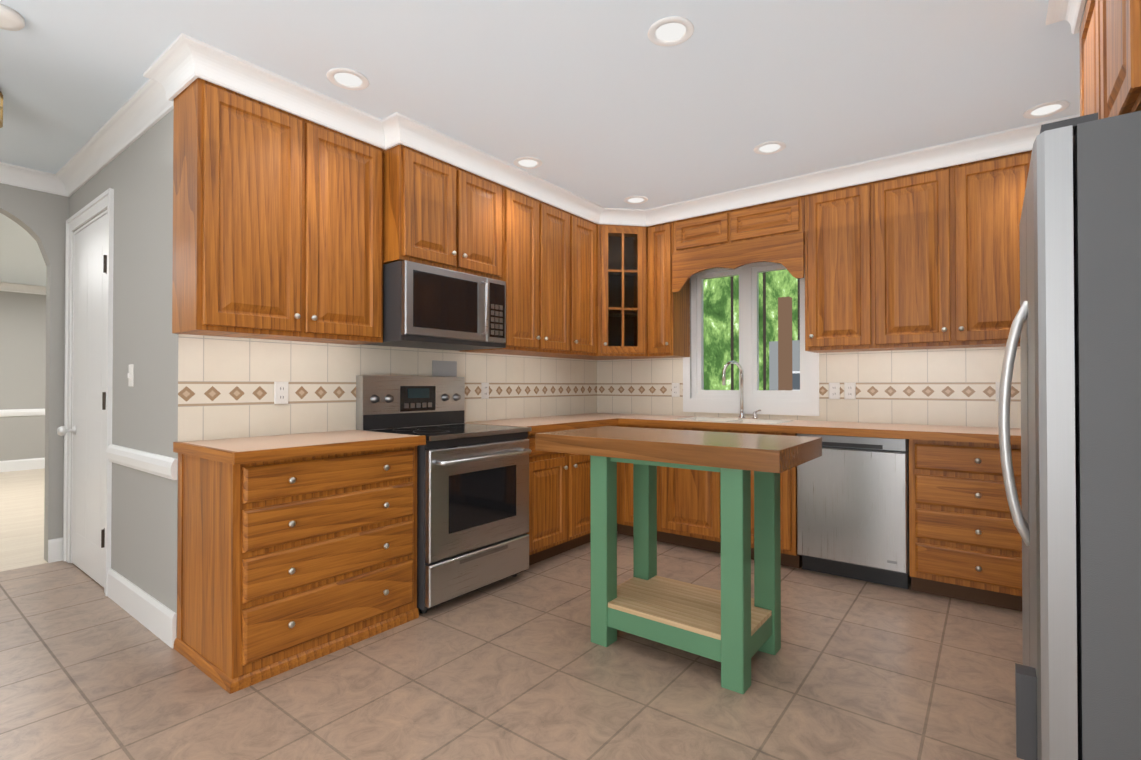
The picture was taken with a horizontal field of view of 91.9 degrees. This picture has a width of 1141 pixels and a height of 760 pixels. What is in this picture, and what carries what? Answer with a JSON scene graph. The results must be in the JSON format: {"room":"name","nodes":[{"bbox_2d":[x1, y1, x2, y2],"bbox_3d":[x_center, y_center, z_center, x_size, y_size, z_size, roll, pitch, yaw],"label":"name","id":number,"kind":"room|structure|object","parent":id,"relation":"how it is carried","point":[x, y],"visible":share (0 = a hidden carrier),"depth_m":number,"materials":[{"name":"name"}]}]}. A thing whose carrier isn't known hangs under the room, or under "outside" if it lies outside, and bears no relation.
{"room":"kitchen","nodes":[
{"label":"kitchen","id":0,"kind":"room"},
{"bbox_2d":[0,291,45,460],"bbox_3d":[-7.970,-0.039,7.126,0.120,2.550,6.990,0,-1,37],"label":"wall","id":1,"kind":"structure","parent":0,"point":[22,350],"depth_m":7.58,"materials":[{"name":"grey paint"}]},
{"bbox_2d":[0,458,44,471],"bbox_3d":[-8.308,1.156,6.561,0.016,0.150,5.700,0,-1,37],"label":"baseboard","id":2,"kind":"structure","parent":1,"relation":"attached to","point":[35,463],"depth_m":7.58,"materials":[{"name":"white wood"}]},
{"bbox_2d":[0,409,44,416],"bbox_3d":[-8.304,0.438,6.564,0.026,0.095,5.700,0,-1,37],"label":"trim","id":3,"kind":"structure","parent":1,"relation":"attached to","point":[9,412],"depth_m":7.57,"materials":[{"name":"white wood"}]},
{"bbox_2d":[0,468,47,571],"bbox_3d":[-5.797,1.246,5.453,5.950,0.050,6.990,0,-1,37],"label":"floor","id":4,"kind":"structure","parent":0,"point":[22,494],"depth_m":4.84,"materials":[{"name":"beige wood"}]},
{"bbox_2d":[0,183,68,561],"bbox_3d":[-4.519,-0.084,2.337,0.120,2.550,3.570,0,-1,37],"label":"arch","id":5,"kind":"object","parent":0,"point":[40,217],"visible":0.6,"depth_m":3.67,"materials":[{"name":"grey paint"}]},
{"bbox_2d":[69,112,169,606],"bbox_3d":[-2.632,-0.075,3.217,2.050,2.550,0.120,0,-1,37],"label":"wall","id":6,"kind":"structure","parent":0,"point":[135,175],"depth_m":2.79,"materials":[{"name":"grey paint"}]},
{"bbox_2d":[57,214,106,586],"bbox_3d":[-2.971,0.117,3.369,0.808,2.152,0.121,0,-1,37],"label":"door","id":7,"kind":"structure","parent":6,"relation":"in","point":[89,403],"depth_m":3.38,"materials":[{"name":"white paint"},{"name":"oil rubbed bronze"},{"name":"satin nickel"}]},
{"bbox_2d":[63,188,113,595],"bbox_3d":[-2.932,0.067,3.432,1.010,2.270,0.141,0,-1,37],"label":"door frame","id":8,"kind":"structure","parent":6,"relation":"attached to","point":[103,201],"depth_m":3.44,"materials":[{"name":"white wood"}]},
{"bbox_2d":[127,364,133,386],"bbox_3d":[-2.289,-0.024,2.866,0.070,0.115,0.017,0,-1,37],"label":"light switch","id":9,"kind":"object","parent":6,"relation":"attached to","point":[130,375],"visible":0.97,"depth_m":2.86,"materials":[{"name":"white plastic"}]},
{"bbox_2d":[107,568,176,648],"bbox_3d":[-2.165,1.121,2.763,1.010,0.150,0.016,0,-1,37],"label":"baseboard","id":10,"kind":"structure","parent":6,"relation":"attached to","point":[157,618],"depth_m":2.69,"materials":[{"name":"white wood"}]},
{"bbox_2d":[106,444,177,479],"bbox_3d":[-2.168,0.403,2.766,1.010,0.095,0.026,0,-1,37],"label":"trim","id":11,"kind":"structure","parent":6,"relation":"attached to","point":[158,465],"depth_m":2.68,"materials":[{"name":"white wood"}]},
{"bbox_2d":[0,0,1086,294],"bbox_3d":[-3.487,-1.293,3.435,11.500,0.110,6.550,0,-1,37],"label":"crown molding","id":12,"kind":"structure","parent":6,"relation":"attached to","point":[180,64],"depth_m":3.07,"materials":[{"name":"white"}]},
{"bbox_2d":[167,108,596,637],"bbox_3d":[-0.768,-0.069,3.869,0.120,2.550,3.420,0,-1,37],"label":"wall","id":13,"kind":"structure","parent":0,"point":[220,387],"depth_m":2.92,"materials":[{"name":"ceramic tile"},{"name":"grey paint"}]},
{"bbox_2d":[172,78,382,344],"bbox_3d":[-1.374,-0.730,2.709,0.327,1.050,0.880,0,-1,37],"label":"upper cabinet","id":14,"kind":"object","parent":13,"relation":"attached to","point":[277,224],"visible":0.98,"depth_m":2.51,"materials":[{"name":"brown wood"}]},
{"bbox_2d":[274,382,287,403],"bbox_3d":[-1.479,0.066,2.825,0.008,0.115,0.070,0,-1,37],"label":"electrical outlet","id":15,"kind":"object","parent":13,"relation":"attached to","point":[280,392],"visible":1,"depth_m":2.82,"materials":[{"name":"white plastic"}]},
{"bbox_2d":[383,144,501,280],"bbox_3d":[-0.816,-0.942,3.335,0.457,0.614,0.770,0,-1,37],"label":"upper cabinet","id":16,"kind":"object","parent":13,"relation":"attached to","point":[440,213],"visible":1,"depth_m":3.11,"materials":[{"name":"brown wood"}]},
{"bbox_2d":[362,260,505,350],"bbox_3d":[-0.799,-0.416,3.317,0.500,0.423,0.760,0,-1,37],"label":"microwave","id":17,"kind":"object","parent":16,"relation":"attached to","point":[425,306],"visible":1,"depth_m":3.10,"materials":[{"name":"grey metal"}]},
{"bbox_2d":[481,383,488,398],"bbox_3d":[-0.611,0.077,3.962,0.008,0.115,0.070,0,-1,37],"label":"electrical outlet","id":18,"kind":"object","parent":13,"relation":"attached to","point":[484,390],"visible":1,"depth_m":3.96,"materials":[{"name":"white plastic"}]},
{"bbox_2d":[459,185,596,357],"bbox_3d":[-0.260,-0.717,4.060,0.457,1.050,1.050,0,-1,37],"label":"upper cabinet","id":19,"kind":"object","parent":13,"relation":"attached to","point":[548,264],"visible":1,"depth_m":3.88,"materials":[{"name":"brown wood"}]},
{"bbox_2d":[0,531,1023,759],"bbox_3d":[-1.145,1.212,1.824,5.850,0.050,6.870,0,-1,37],"label":"floor","id":20,"kind":"structure","parent":0,"point":[521,666],"depth_m":2.14,"materials":[{"name":"beige tile"}]},
{"bbox_2d":[174,446,418,693],"bbox_3d":[-1.251,0.757,2.610,0.627,0.875,0.866,0,-1,37],"label":"base cabinet","id":21,"kind":"object","parent":20,"relation":"on","point":[284,565],"visible":1,"depth_m":2.33,"materials":[{"name":"brown wood"}]},
{"bbox_2d":[173,430,425,464],"bbox_3d":[-1.245,0.300,2.608,0.642,0.045,0.878,0,-1,37],"label":"countertop","id":22,"kind":"structure","parent":21,"relation":"on","point":[236,451],"depth_m":2.41,"materials":[{"name":"laminate"}]},
{"bbox_2d":[356,375,531,613],"bbox_3d":[-0.710,0.588,3.240,0.722,1.225,0.760,0,-1,37],"label":"stove","id":23,"kind":"object","parent":20,"relation":"on","point":[472,505],"visible":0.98,"depth_m":3.09,"materials":[{"name":"grey metal"}]},
{"bbox_2d":[432,360,456,376],"bbox_3d":[-0.833,-0.074,3.655,0.008,0.104,0.200,0,-1,37],"label":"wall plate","id":24,"kind":"object","parent":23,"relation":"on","point":[444,368],"visible":0.86,"depth_m":3.65,"materials":[{"name":"grey"}]},
{"bbox_2d":[526,426,599,565],"bbox_3d":[-0.256,0.769,3.933,0.600,0.876,0.874,0,-1,37],"label":"base cabinet","id":25,"kind":"object","parent":20,"relation":"on","point":[559,483],"depth_m":3.68,"materials":[{"name":"brown wood"}]},
{"bbox_2d":[465,413,616,433],"bbox_3d":[-0.205,0.313,3.970,0.642,0.045,0.990,0,-1,37],"label":"countertop","id":26,"kind":"structure","parent":25,"relation":"on","point":[575,421],"depth_m":3.87,"materials":[{"name":"laminate"}]},
{"bbox_2d":[618,424,657,540],"bbox_3d":[0.661,0.773,4.389,0.410,0.876,0.600,0,-1,37],"label":"base cabinet","id":27,"kind":"object","parent":20,"relation":"on","point":[625,470],"depth_m":4.20,"materials":[{"name":"brown wood"}]},
{"bbox_2d":[535,426,821,693],"bbox_3d":[0.479,0.726,2.579,1.160,0.935,0.623,0,-1,37],"label":"island table","id":28,"kind":"object","parent":20,"relation":"on","point":[732,626],"visible":1,"depth_m":2.40,"materials":[{"name":"green paint"}]},
{"bbox_2d":[658,426,801,568],"bbox_3d":[1.203,0.769,3.975,0.955,0.876,0.600,0,-1,37],"label":"base cabinet","id":29,"kind":"object","parent":20,"relation":"on","point":[688,507],"depth_m":3.83,"materials":[{"name":"brown wood"}]},
{"bbox_2d":[589,413,1020,444],"bbox_3d":[1.551,0.309,3.672,3.794,0.046,0.667,0,-1,37],"label":"countertop","id":30,"kind":"structure","parent":29,"relation":"on","point":[856,429],"depth_m":3.41,"materials":[{"name":"laminate"}]},
{"bbox_2d":[722,360,760,418],"bbox_3d":[1.286,0.070,4.108,0.243,0.437,0.230,0,-1,37],"label":"faucet","id":31,"kind":"object","parent":30,"relation":"on","point":[741,414],"visible":1,"depth_m":4.18,"materials":[{"name":"silver metal"}]},
{"bbox_2d":[797,434,910,588],"bbox_3d":[1.826,0.766,3.501,0.596,0.872,0.598,0,-1,37],"label":"dishwasher","id":32,"kind":"object","parent":20,"relation":"on","point":[852,507],"visible":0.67,"depth_m":3.25,"materials":[{"name":"grey metal"}]},
{"bbox_2d":[909,439,1021,611],"bbox_3d":[2.315,0.761,3.127,0.623,0.876,0.600,0,-1,37],"label":"base cabinet","id":33,"kind":"object","parent":20,"relation":"on","point":[965,540],"visible":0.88,"depth_m":2.91,"materials":[{"name":"brown wood"}]},
{"bbox_2d":[998,111,1140,759],"bbox_3d":[1.679,0.283,1.469,0.854,1.800,0.898,0,-1,37],"label":"fridge","id":34,"kind":"object","parent":20,"relation":"on","point":[1075,328],"visible":1,"depth_m":1.29,"materials":[{"name":"grey metal"}]},
{"bbox_2d":[0,0,1079,285],"bbox_3d":[-3.461,-1.377,3.618,11.920,0.060,7.110,0,-1,37],"label":"ceiling","id":35,"kind":"structure","parent":0,"point":[604,102],"depth_m":2.45,"materials":[{"name":"white paint"}]},
{"bbox_2d":[0,91,2,127],"bbox_3d":[-2.724,-1.269,2.506,0.210,0.176,0.210,0,-1,37],"label":"pendant lantern","id":36,"kind":"object","parent":35,"relation":"hanging from","point":[1,110],"visible":1,"depth_m":2.56,"materials":[{"name":"gold metal"}]},
{"bbox_2d":[0,3,24,30],"bbox_3d":[-2.112,-1.342,2.039,0.140,0.038,0.140,0,-1,37],"label":"smoke detector","id":37,"kind":"object","parent":35,"relation":"attached to","point":[11,19],"visible":0.98,"depth_m":2.04,"materials":[{"name":"white plastic"}]},
{"bbox_2d":[326,68,368,89],"bbox_3d":[-1.002,-1.354,2.487,0.180,0.007,0.180,0,-1,37],"label":"recessed light","id":38,"kind":"object","parent":35,"relation":"in","point":[347,78],"visible":1,"depth_m":2.48,"materials":[{"name":"white"}]},
{"bbox_2d":[513,157,541,168],"bbox_3d":[-0.264,-1.345,3.421,0.180,0.007,0.180,0,-1,37],"label":"recessed light","id":39,"kind":"object","parent":35,"relation":"in","point":[528,162],"visible":1,"depth_m":3.42,"materials":[{"name":"white"}]},
{"bbox_2d":[624,196,647,203],"bbox_3d":[0.486,-1.339,4.106,0.180,0.007,0.180,0,-1,37],"label":"recessed light","id":40,"kind":"object","parent":35,"relation":"in","point":[635,199],"visible":0.98,"depth_m":4.10,"materials":[{"name":"white plastic"}]},
{"bbox_2d":[647,16,693,45],"bbox_3d":[0.391,-1.357,2.153,0.180,0.007,0.180,0,-1,37],"label":"recessed light","id":41,"kind":"object","parent":35,"relation":"in","point":[671,31],"visible":1,"depth_m":2.15,"materials":[{"name":"white"}]},
{"bbox_2d":[753,141,785,154],"bbox_3d":[1.156,-1.347,3.204,0.180,0.007,0.180,0,-1,37],"label":"recessed light","id":42,"kind":"object","parent":35,"relation":"in","point":[768,147],"visible":1,"depth_m":3.20,"materials":[{"name":"white"}]},
{"bbox_2d":[1023,100,1069,118],"bbox_3d":[2.378,-1.351,2.761,0.180,0.007,0.180,0,-1,37],"label":"recessed light","id":43,"kind":"object","parent":35,"relation":"in","point":[1050,108],"visible":1,"depth_m":2.76,"materials":[{"name":"white plastic"}]},
{"bbox_2d":[597,243,1020,427],"bbox_3d":[1.839,-0.068,3.954,3.920,2.550,0.120,0,-1,37],"label":"wall","id":44,"kind":"structure","parent":0,"point":[951,387],"depth_m":3.68,"materials":[{"name":"beige tile"}]},
{"bbox_2d":[558,224,659,359],"bbox_3d":[0.338,-0.712,4.645,0.698,1.050,0.608,0,-1,37],"label":"upper cabinet","id":45,"kind":"object","parent":44,"relation":"attached to","point":[622,287],"visible":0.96,"depth_m":4.38,"materials":[{"name":"brown wood"}]},
{"bbox_2d":[648,221,689,357],"bbox_3d":[0.787,-0.714,4.466,0.227,1.050,0.347,0,-1,37],"label":"upper cabinet","id":46,"kind":"object","parent":44,"relation":"attached to","point":[668,323],"visible":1,"depth_m":4.36,"materials":[{"name":"brown wood"}]},
{"bbox_2d":[672,383,679,396],"bbox_3d":[0.876,0.083,4.603,0.070,0.115,0.008,0,-1,37],"label":"electrical outlet","id":47,"kind":"object","parent":44,"relation":"attached to","point":[675,389],"visible":1,"depth_m":4.60,"materials":[{"name":"white plastic"}]},
{"bbox_2d":[674,196,804,251],"bbox_3d":[1.272,-1.117,4.117,0.967,0.250,0.320,0,-1,37],"label":"upper cabinet","id":48,"kind":"object","parent":44,"relation":"attached to","point":[777,218],"visible":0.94,"depth_m":3.96,"materials":[{"name":"brown wood"}]},
{"bbox_2d":[672,232,803,292],"bbox_3d":[1.181,-0.837,3.995,0.967,0.308,0.020,0,-1,37],"label":"valance","id":49,"kind":"object","parent":48,"relation":"attached to","point":[786,251],"visible":0.96,"depth_m":3.95,"materials":[{"name":"brown wood"}]},
{"bbox_2d":[683,245,818,415],"bbox_3d":[1.377,-0.355,4.282,1.050,1.230,0.104,0,-1,37],"label":"window","id":50,"kind":"structure","parent":44,"relation":"in","point":[748,274],"depth_m":4.26,"materials":[{"name":"white"}]},
{"bbox_2d":[829,383,839,398],"bbox_3d":[1.845,0.076,3.862,0.070,0.115,0.008,0,-1,37],"label":"electrical outlet","id":51,"kind":"object","parent":44,"relation":"attached to","point":[834,390],"visible":1,"depth_m":3.86,"materials":[{"name":"white plastic"}]},
{"bbox_2d":[804,181,879,352],"bbox_3d":[1.820,-0.721,3.694,0.408,1.050,0.320,0,-1,37],"label":"upper cabinet","id":52,"kind":"object","parent":44,"relation":"attached to","point":[840,224],"depth_m":3.56,"materials":[{"name":"brown wood"}]},
{"bbox_2d":[844,383,855,398],"bbox_3d":[1.925,0.075,3.801,0.070,0.115,0.008,0,-1,37],"label":"electrical outlet","id":53,"kind":"object","parent":44,"relation":"attached to","point":[849,390],"visible":1,"depth_m":3.80,"materials":[{"name":"white plastic"}]},
{"bbox_2d":[876,150,1031,350],"bbox_3d":[2.307,-0.724,3.321,0.819,1.050,0.320,0,-1,37],"label":"upper cabinet","id":54,"kind":"object","parent":44,"relation":"attached to","point":[930,259],"depth_m":3.21,"materials":[{"name":"brown wood"}]},
{"bbox_2d":[996,382,1010,401],"bbox_3d":[2.584,0.070,3.298,0.070,0.115,0.008,0,-1,37],"label":"electrical outlet","id":55,"kind":"object","parent":44,"relation":"attached to","point":[997,390],"visible":0.12,"depth_m":3.31,"materials":[{"name":"white plastic"}]},
{"label":"outside","id":56,"kind":"structure","parent":0,"visible":0},
{"bbox_2d":[703,269,799,389],"bbox_3d":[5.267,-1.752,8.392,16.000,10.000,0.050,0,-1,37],"label":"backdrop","id":57,"kind":"structure","parent":56,"point":[721,320],"depth_m":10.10,"materials":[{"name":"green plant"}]},
{"bbox_3d":[1.190,-0.105,-0.024,0.120,2.550,6.990,0,-1,37],"label":"wall","id":58,"kind":"structure","parent":0,"visible":0},
{"bbox_2d":[1079,0,1140,119],"bbox_3d":[1.783,-0.952,1.417,0.672,0.630,0.936,0,-1,37],"label":"upper cabinet","id":59,"kind":"object","parent":58,"relation":"attached to","point":[1110,55],"visible":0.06,"depth_m":1.47,"materials":[{"name":"brown wood"}]},
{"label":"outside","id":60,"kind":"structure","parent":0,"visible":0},
{"bbox_2d":[769,297,799,390],"bbox_3d":[3.660,0.726,5.507,4.080,2.990,2.650,0,-1,37],"label":"post","id":61,"kind":"object","parent":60,"point":[784,361],"visible":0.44,"depth_m":5.15,"materials":[{"name":"brown wood"}]}
]}

